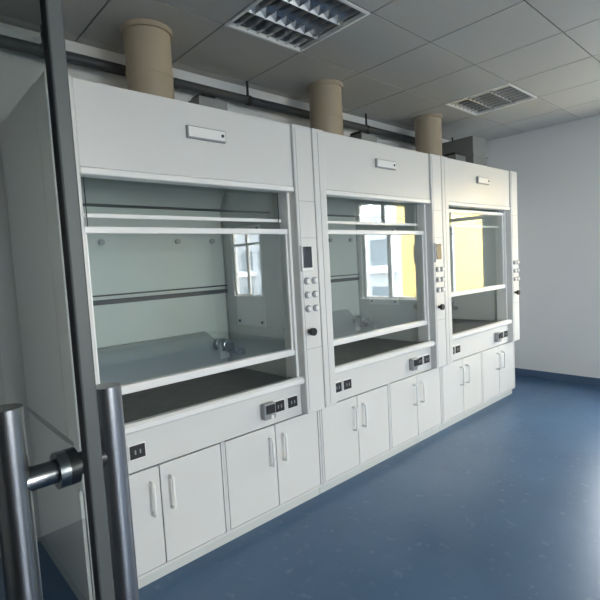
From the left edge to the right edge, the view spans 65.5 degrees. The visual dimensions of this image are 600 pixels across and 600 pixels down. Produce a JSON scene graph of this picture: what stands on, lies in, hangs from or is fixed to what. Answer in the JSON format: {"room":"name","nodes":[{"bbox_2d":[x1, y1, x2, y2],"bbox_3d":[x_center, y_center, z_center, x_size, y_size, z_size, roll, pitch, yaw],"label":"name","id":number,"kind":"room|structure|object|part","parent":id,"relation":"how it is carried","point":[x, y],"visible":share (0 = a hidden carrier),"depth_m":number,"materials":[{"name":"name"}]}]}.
{"room":"chemistry laboratory","nodes":[
{"label":"chemistry laboratory","id":0,"kind":"room"},
{"bbox_2d":[4,23,448,150],"bbox_3d":[-0.621,-0.268,3.592,7.950,3.100,0.150,-7,6,-42],"label":"wall","id":1,"kind":"structure","parent":0,"point":[21,70],"depth_m":2.94,"materials":[{"name":"paint"}]},
{"bbox_2d":[4,0,599,141],"bbox_3d":[1.992,-1.633,0.421,7.800,0.180,8.000,-7,6,-42],"label":"ceiling","id":2,"kind":"structure","parent":0,"point":[404,60],"depth_m":3.15,"materials":[{"name":"tile"}]},
{"bbox_2d":[4,24,452,143],"bbox_3d":[0.153,-1.631,4.024,5.680,0.178,0.076,-7,6,-42],"label":"ceiling pipe","id":3,"kind":"object","parent":2,"relation":"hanging from","point":[11,43],"depth_m":3.23,"materials":[{"name":"black metal"}]},
{"bbox_2d":[225,0,369,52],"bbox_3d":[-0.021,-1.657,2.659,0.592,0.116,0.592,-7,6,-42],"label":"ceiling light","id":4,"kind":"object","parent":2,"relation":"attached to","point":[296,25],"visible":0.82,"depth_m":2.71,"materials":[{"name":"grey metal"}]},
{"bbox_2d":[445,83,536,115],"bbox_3d":[1.747,-1.879,4.268,0.592,0.116,0.592,-7,6,-42],"label":"ceiling light","id":5,"kind":"object","parent":2,"relation":"attached to","point":[508,94],"visible":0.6,"depth_m":4.27,"materials":[{"name":"grey metal"}]},
{"bbox_2d":[71,375,599,599],"bbox_3d":[2.178,1.421,0.674,8.050,0.120,8.300,-7,6,-42],"label":"floor","id":6,"kind":"structure","parent":0,"point":[501,502],"depth_m":2.64,"materials":[{"name":"blue plastic"}]},
{"bbox_2d":[5,71,324,599],"bbox_3d":[-0.699,0.178,2.749,1.473,2.350,0.945,-7,6,-42],"label":"fume hood","id":7,"kind":"object","parent":6,"relation":"on","point":[198,221],"visible":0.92,"depth_m":2.59,"materials":[{"name":"white paint"}]},
{"bbox_3d":[-0.985,-0.051,2.012,0.104,1.750,0.160,-7,6,-42],"label":"post","id":8,"kind":"part","parent":7,"relation":"part of","materials":[{"name":"white metal"}]},
{"bbox_2d":[120,18,174,98],"bbox_3d":[-0.876,-1.277,2.728,0.380,0.570,0.380,-7,6,-42],"label":"duct","id":9,"kind":"object","parent":7,"relation":"on","point":[147,42],"visible":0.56,"depth_m":2.61,"materials":[{"name":"beige plastic"}]},
{"bbox_3d":[-0.703,0.961,2.240,0.015,0.175,0.044,-7,6,-42],"label":"door handle","id":10,"kind":"part","parent":7,"relation":"part of","materials":[{"name":"white metal"}]},
{"bbox_3d":[-0.978,0.402,2.975,1.073,0.280,0.035,-7,6,-42],"label":"splash panel","id":11,"kind":"part","parent":7,"relation":"part of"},
{"bbox_2d":[33,368,286,446],"bbox_3d":[-0.721,0.553,2.825,1.473,0.023,0.820,-7,6,-42],"label":"countertop","id":12,"kind":"structure","parent":7,"relation":"on","point":[146,402],"depth_m":2.76,"materials":[{"name":"black plastic"}]},
{"bbox_3d":[-0.986,-0.010,3.001,1.213,0.027,0.030,-7,6,-42],"label":"baffle slot rail","id":13,"kind":"part","parent":7,"relation":"part of","materials":[{"name":"grey metal"}]},
{"bbox_3d":[-0.629,0.951,2.307,0.015,0.175,0.044,-7,6,-42],"label":"door handle","id":14,"kind":"part","parent":7,"relation":"part of","materials":[{"name":"white metal"}]},
{"bbox_3d":[-0.554,-0.431,2.469,1.177,0.020,0.018,-7,6,-42],"label":"glass rail","id":15,"kind":"part","parent":7,"relation":"part of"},
{"bbox_3d":[-0.502,-0.800,2.361,1.209,0.365,0.025,-7,6,-42],"label":"header panel","id":16,"kind":"part","parent":7,"relation":"part of","materials":[{"name":"white paint"}]},
{"bbox_3d":[-0.519,-0.361,2.440,1.177,0.030,0.033,-7,6,-42],"label":"sash rail","id":17,"kind":"part","parent":7,"relation":"part of","materials":[{"name":"white metal"}]},
{"bbox_2d":[188,93,227,110],"bbox_3d":[-0.584,-1.135,2.890,0.200,0.230,0.200,-7,6,-42],"label":"damper actuator","id":18,"kind":"object","parent":7,"relation":"on","point":[203,99],"visible":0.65,"depth_m":2.81,"materials":[{"name":"grey metal"}]},
{"bbox_3d":[-0.594,-1.233,2.865,0.110,0.030,0.120,-7,6,-42],"label":"motor","id":19,"kind":"part","parent":18,"relation":"part of","materials":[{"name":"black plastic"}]},
{"bbox_3d":[-0.478,0.375,2.496,1.177,0.042,0.045,-7,6,-42],"label":"sash rail","id":20,"kind":"part","parent":7,"relation":"part of","materials":[{"name":"white metal"}]},
{"bbox_3d":[-0.403,1.281,2.575,1.471,0.015,0.026,-7,6,-42],"label":"rail","id":21,"kind":"part","parent":7,"relation":"part of","materials":[{"name":"white metal"}]},
{"bbox_2d":[127,394,297,461],"bbox_3d":[-0.445,0.671,2.487,1.161,0.076,0.009,-7,6,-42],"label":"socket","id":22,"kind":"object","parent":7,"relation":"attached to","point":[156,444],"depth_m":2.44,"materials":[{"name":"black plastic"}]},
{"bbox_2d":[215,338,231,351],"bbox_3d":[-0.534,0.325,3.328,0.171,0.112,0.022,-7,6,-42],"label":"gooseneck faucet","id":23,"kind":"object","parent":7,"relation":"on","point":[217,347],"depth_m":3.31,"materials":[{"name":"metal"}]},
{"bbox_2d":[222,339,239,353],"bbox_3d":[-0.466,0.327,3.254,0.171,0.112,0.022,-7,6,-42],"label":"gooseneck faucet","id":24,"kind":"object","parent":7,"relation":"on","point":[230,340],"depth_m":3.24,"materials":[{"name":"metal"}]},
{"bbox_3d":[-0.351,-0.161,3.184,0.006,0.680,0.320,-7,6,-42],"label":"access panel","id":25,"kind":"part","parent":7,"relation":"part of","materials":[{"name":"clear glass"}]},
{"bbox_3d":[-0.163,0.893,2.731,0.015,0.175,0.044,-7,6,-42],"label":"door handle","id":26,"kind":"part","parent":7,"relation":"part of","materials":[{"name":"white metal"}]},
{"bbox_3d":[-0.090,0.884,2.798,0.015,0.175,0.044,-7,6,-42],"label":"door handle","id":27,"kind":"part","parent":7,"relation":"part of","materials":[{"name":"white metal"}]},
{"bbox_3d":[0.004,-0.175,2.911,0.154,1.750,0.160,-7,6,-42],"label":"post","id":28,"kind":"part","parent":7,"relation":"part of","materials":[{"name":"white metal"}]},
{"bbox_3d":[0.073,0.193,2.845,0.048,0.048,0.045,-7,6,-42],"label":"black valve knob","id":29,"kind":"part","parent":7,"relation":"part of","materials":[{"name":"plastic"}]},
{"bbox_2d":[310,128,446,493],"bbox_3d":[0.388,0.042,3.739,1.473,2.350,0.945,-7,6,-42],"label":"fume hood","id":30,"kind":"object","parent":6,"relation":"on","point":[378,207],"visible":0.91,"depth_m":3.67,"materials":[{"name":"white paint"}]},
{"bbox_3d":[0.103,-0.187,3.002,0.104,1.750,0.160,-7,6,-42],"label":"post","id":31,"kind":"part","parent":30,"relation":"part of","materials":[{"name":"white metal"}]},
{"bbox_2d":[307,79,343,135],"bbox_3d":[0.212,-1.413,3.718,0.380,0.570,0.380,-7,6,-42],"label":"duct","id":32,"kind":"object","parent":30,"relation":"on","point":[325,95],"visible":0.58,"depth_m":3.60,"materials":[{"name":"beige plastic"}]},
{"bbox_3d":[0.109,0.266,3.965,1.073,0.280,0.035,-7,6,-42],"label":"splash panel","id":33,"kind":"part","parent":30,"relation":"part of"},
{"bbox_3d":[0.102,-0.146,3.991,1.213,0.027,0.030,-7,6,-42],"label":"baffle slot rail","id":34,"kind":"part","parent":30,"relation":"part of","materials":[{"name":"grey metal"}]},
{"bbox_3d":[0.385,0.825,3.230,0.015,0.175,0.044,-7,6,-42],"label":"door handle","id":35,"kind":"part","parent":30,"relation":"part of","materials":[{"name":"white metal"}]},
{"bbox_2d":[353,315,363,325],"bbox_3d":[0.554,0.189,4.318,0.171,0.112,0.022,-7,6,-42],"label":"gooseneck faucet","id":36,"kind":"object","parent":30,"relation":"on","point":[354,317],"depth_m":4.30,"materials":[{"name":"metal"}]},
{"bbox_2d":[349,130,376,142],"bbox_3d":[0.503,-1.271,3.880,0.200,0.230,0.200,-7,6,-42],"label":"damper actuator","id":37,"kind":"object","parent":30,"relation":"on","point":[363,135],"visible":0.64,"depth_m":3.79,"materials":[{"name":"grey metal"}]},
{"bbox_3d":[0.494,-1.369,3.855,0.110,0.030,0.120,-7,6,-42],"label":"motor","id":38,"kind":"part","parent":37,"relation":"part of","materials":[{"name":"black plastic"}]},
{"bbox_3d":[0.458,0.815,3.297,0.015,0.175,0.044,-7,6,-42],"label":"door handle","id":39,"kind":"part","parent":30,"relation":"part of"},
{"bbox_2d":[362,315,372,325],"bbox_3d":[0.621,0.191,4.244,0.171,0.112,0.022,-7,6,-42],"label":"gooseneck faucet","id":40,"kind":"object","parent":30,"relation":"on","point":[370,323],"depth_m":4.25,"materials":[{"name":"metal"}]},
{"bbox_3d":[0.533,-0.567,3.459,1.177,0.020,0.018,-7,6,-42],"label":"glass rail","id":41,"kind":"part","parent":30,"relation":"part of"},
{"bbox_2d":[334,337,416,364],"bbox_3d":[0.367,0.417,3.815,1.473,0.023,0.820,-7,6,-42],"label":"countertop","id":42,"kind":"structure","parent":30,"relation":"on","point":[350,351],"depth_m":3.83,"materials":[{"name":"black plastic"}]},
{"bbox_3d":[0.569,-0.497,3.430,1.177,0.030,0.033,-7,6,-42],"label":"sash rail","id":43,"kind":"part","parent":30,"relation":"part of","materials":[{"name":"white metal"}]},
{"bbox_3d":[0.586,-0.936,3.351,1.209,0.365,0.025,-7,6,-42],"label":"header panel","id":44,"kind":"part","parent":30,"relation":"part of","materials":[{"name":"white paint"}]},
{"bbox_3d":[0.610,0.239,3.486,1.177,0.042,0.045,-7,6,-42],"label":"sash rail","id":45,"kind":"part","parent":30,"relation":"part of","materials":[{"name":"white metal"}]},
{"bbox_3d":[0.685,1.145,3.565,1.471,0.015,0.026,-7,6,-42],"label":"rail","id":46,"kind":"part","parent":30,"relation":"part of","materials":[{"name":"white metal"}]},
{"bbox_2d":[336,354,429,392],"bbox_3d":[0.645,0.535,3.474,1.161,0.076,0.016,-7,6,-42],"label":"socket","id":47,"kind":"object","parent":30,"relation":"attached to","point":[354,381],"depth_m":3.43,"materials":[{"name":"black plastic"}]},
{"bbox_3d":[0.737,-0.297,4.173,0.006,0.680,0.320,-7,6,-42],"label":"access panel","id":48,"kind":"part","parent":30,"relation":"part of","materials":[{"name":"clear glass"}]},
{"bbox_3d":[0.924,0.757,3.721,0.015,0.175,0.044,-7,6,-42],"label":"door handle","id":49,"kind":"part","parent":30,"relation":"part of","materials":[{"name":"white metal"}]},
{"bbox_3d":[0.998,0.748,3.788,0.015,0.175,0.044,-7,6,-42],"label":"door handle","id":50,"kind":"part","parent":30,"relation":"part of","materials":[{"name":"white metal"}]},
{"bbox_3d":[1.091,-0.311,3.901,0.154,1.750,0.160,-7,6,-42],"label":"post","id":51,"kind":"part","parent":30,"relation":"part of","materials":[{"name":"white metal"}]},
{"bbox_3d":[1.160,0.057,3.836,0.048,0.048,0.045,-7,6,-42],"label":"black valve knob","id":52,"kind":"part","parent":30,"relation":"part of","materials":[{"name":"plastic"}]},
{"bbox_2d":[439,156,519,430],"bbox_3d":[1.476,-0.094,4.729,1.473,2.350,0.945,-7,6,-42],"label":"fume hood","id":53,"kind":"object","parent":6,"relation":"on","point":[480,221],"visible":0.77,"depth_m":4.72,"materials":[{"name":"white paint"}]},
{"bbox_2d":[413,113,442,155],"bbox_3d":[1.300,-1.550,4.708,0.380,0.570,0.380,-7,6,-42],"label":"duct","id":54,"kind":"object","parent":53,"relation":"on","point":[428,128],"visible":0.51,"depth_m":4.59,"materials":[{"name":"beige plastic"}]},
{"bbox_3d":[1.191,-0.323,3.992,0.104,1.750,0.160,-7,6,-42],"label":"post","id":55,"kind":"part","parent":53,"relation":"part of","materials":[{"name":"white metal"}]},
{"bbox_2d":[444,152,465,161],"bbox_3d":[1.591,-1.407,4.870,0.200,0.230,0.200,-7,6,-42],"label":"damper actuator","id":56,"kind":"object","parent":53,"relation":"on","point":[454,155],"visible":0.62,"depth_m":4.79,"materials":[{"name":"grey metal"}]},
{"bbox_3d":[1.581,-1.505,4.845,0.110,0.030,0.120,-7,6,-42],"label":"motor","id":57,"kind":"part","parent":56,"relation":"part of","materials":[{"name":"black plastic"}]},
{"bbox_3d":[1.472,0.689,4.220,0.015,0.175,0.044,-7,6,-42],"label":"door handle","id":58,"kind":"part","parent":53,"relation":"part of","materials":[{"name":"white metal"}]},
{"bbox_3d":[1.824,-0.433,5.163,0.006,0.680,0.320,-7,6,-42],"label":"access panel","id":59,"kind":"part","parent":53,"relation":"part of","materials":[{"name":"glass"}]},
{"bbox_2d":[442,135,487,165],"bbox_3d":[1.768,-1.518,5.070,0.316,0.400,0.420,-7,6,-42],"label":"junction box","id":60,"kind":"object","parent":53,"relation":"on","point":[473,148],"visible":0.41,"depth_m":4.91,"materials":[{"name":"grey metal"}]},
{"bbox_3d":[1.546,0.679,4.287,0.015,0.175,0.044,-7,6,-42],"label":"door handle","id":61,"kind":"part","parent":53,"relation":"part of","materials":[{"name":"white metal"}]},
{"bbox_2d":[452,319,494,332],"bbox_3d":[1.455,0.281,4.805,1.473,0.023,0.820,-7,6,-42],"label":"countertop","id":62,"kind":"structure","parent":53,"relation":"on","point":[457,324],"depth_m":4.86,"materials":[{"name":"black plastic"}]},
{"bbox_3d":[1.621,-0.703,4.449,1.177,0.020,0.018,-7,6,-42],"label":"glass rail","id":63,"kind":"part","parent":53,"relation":"part of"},
{"bbox_3d":[1.646,-0.827,4.405,1.177,0.030,0.033,-7,6,-42],"label":"sash rail","id":64,"kind":"part","parent":53,"relation":"part of","materials":[{"name":"white metal"}]},
{"bbox_3d":[1.687,-0.091,4.461,1.177,0.042,0.045,-7,6,-42],"label":"sash rail","id":65,"kind":"part","parent":53,"relation":"part of","materials":[{"name":"white metal"}]},
{"bbox_3d":[1.673,-1.072,4.341,1.209,0.365,0.025,-7,6,-42],"label":"header panel","id":66,"kind":"part","parent":53,"relation":"part of","materials":[{"name":"white paint"}]},
{"bbox_3d":[1.773,1.009,4.555,1.471,0.015,0.026,-7,6,-42],"label":"rail","id":67,"kind":"part","parent":53,"relation":"part of","materials":[{"name":"white metal"}]},
{"bbox_2d":[453,330,507,354],"bbox_3d":[1.733,0.399,4.464,1.161,0.076,0.016,-7,6,-42],"label":"socket","id":68,"kind":"object","parent":53,"relation":"attached to","point":[464,346],"depth_m":4.45,"materials":[{"name":"black plastic"}]},
{"bbox_3d":[2.086,0.612,4.778,0.015,0.175,0.044,-7,6,-42],"label":"door handle","id":69,"kind":"part","parent":53,"relation":"part of","materials":[{"name":"white metal"}]},
{"bbox_3d":[2.179,-0.447,4.891,0.154,1.750,0.160,-7,6,-42],"label":"post","id":70,"kind":"part","parent":53,"relation":"part of","materials":[{"name":"white metal"}]},
{"bbox_2d":[486,115,599,377],"bbox_3d":[5.050,-0.544,3.142,0.150,3.100,8.150,-7,6,-42],"label":"wall","id":71,"kind":"structure","parent":0,"point":[557,167],"depth_m":5.33,"materials":[{"name":"paint"}]},
{"bbox_2d":[515,368,599,386],"bbox_3d":[5.022,0.960,3.259,0.012,0.090,7.960,-7,6,-42],"label":"baseboard","id":72,"kind":"structure","parent":71,"relation":"attached to","point":[592,381],"depth_m":5.44,"materials":[{"name":"plastic"}]},
{"bbox_3d":[0.717,-0.010,-0.700,0.120,3.100,8.000,-7,6,-42],"label":"wall","id":73,"kind":"structure","parent":0,"visible":0},
{"bbox_2d":[40,0,114,599],"bbox_3d":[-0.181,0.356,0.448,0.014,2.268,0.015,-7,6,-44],"label":"door","id":74,"kind":"structure","parent":73,"relation":"in","point":[51,10],"depth_m":0.41,"materials":[{"name":"glass"},{"name":"dark grey metal"},{"name":"steel"}]},
{"bbox_3d":[-0.481,0.349,0.751,0.040,2.268,0.838,-7,6,-44],"label":"rails","id":75,"kind":"object","parent":73,"relation":"attached to","visible":0},
{"bbox_2d":[0,0,73,599],"bbox_3d":[-0.479,0.360,0.751,0.001,2.230,0.850,-7,6,-44],"label":"glass","id":76,"kind":"object","parent":75,"relation":"attached to","point":[14,387],"visible":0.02,"depth_m":0.58,"materials":[{"name":"clear glass"}]},
{"bbox_2d":[27,450,71,490],"bbox_3d":[-0.251,0.410,0.491,0.049,0.503,0.038,-7,6,-44],"label":"handle standoffs","id":77,"kind":"object","parent":76,"relation":"attached to","point":[57,471],"visible":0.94,"depth_m":0.47,"materials":[{"name":"silver metal"}]},
{"bbox_2d":[0,403,42,599],"bbox_3d":[-0.268,0.424,0.475,0.031,0.642,0.031,-7,6,-44],"label":"handle bar","id":78,"kind":"object","parent":77,"relation":"attached to","point":[18,537],"depth_m":0.45,"materials":[{"name":"silver metal"}]},
{"bbox_2d":[63,447,107,484],"bbox_3d":[-0.216,0.406,0.525,0.049,0.503,0.038,-7,6,-44],"label":"handle standoffs","id":79,"kind":"object","parent":76,"relation":"attached to","point":[75,457],"visible":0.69,"depth_m":0.48,"materials":[{"name":"metal"}]},
{"bbox_2d":[96,382,138,599],"bbox_3d":[-0.198,0.415,0.543,0.031,0.642,0.031,-7,6,-44],"label":"handle bar","id":80,"kind":"object","parent":79,"relation":"attached to","point":[109,395],"depth_m":0.52,"materials":[{"name":"silver metal"}]}
]}

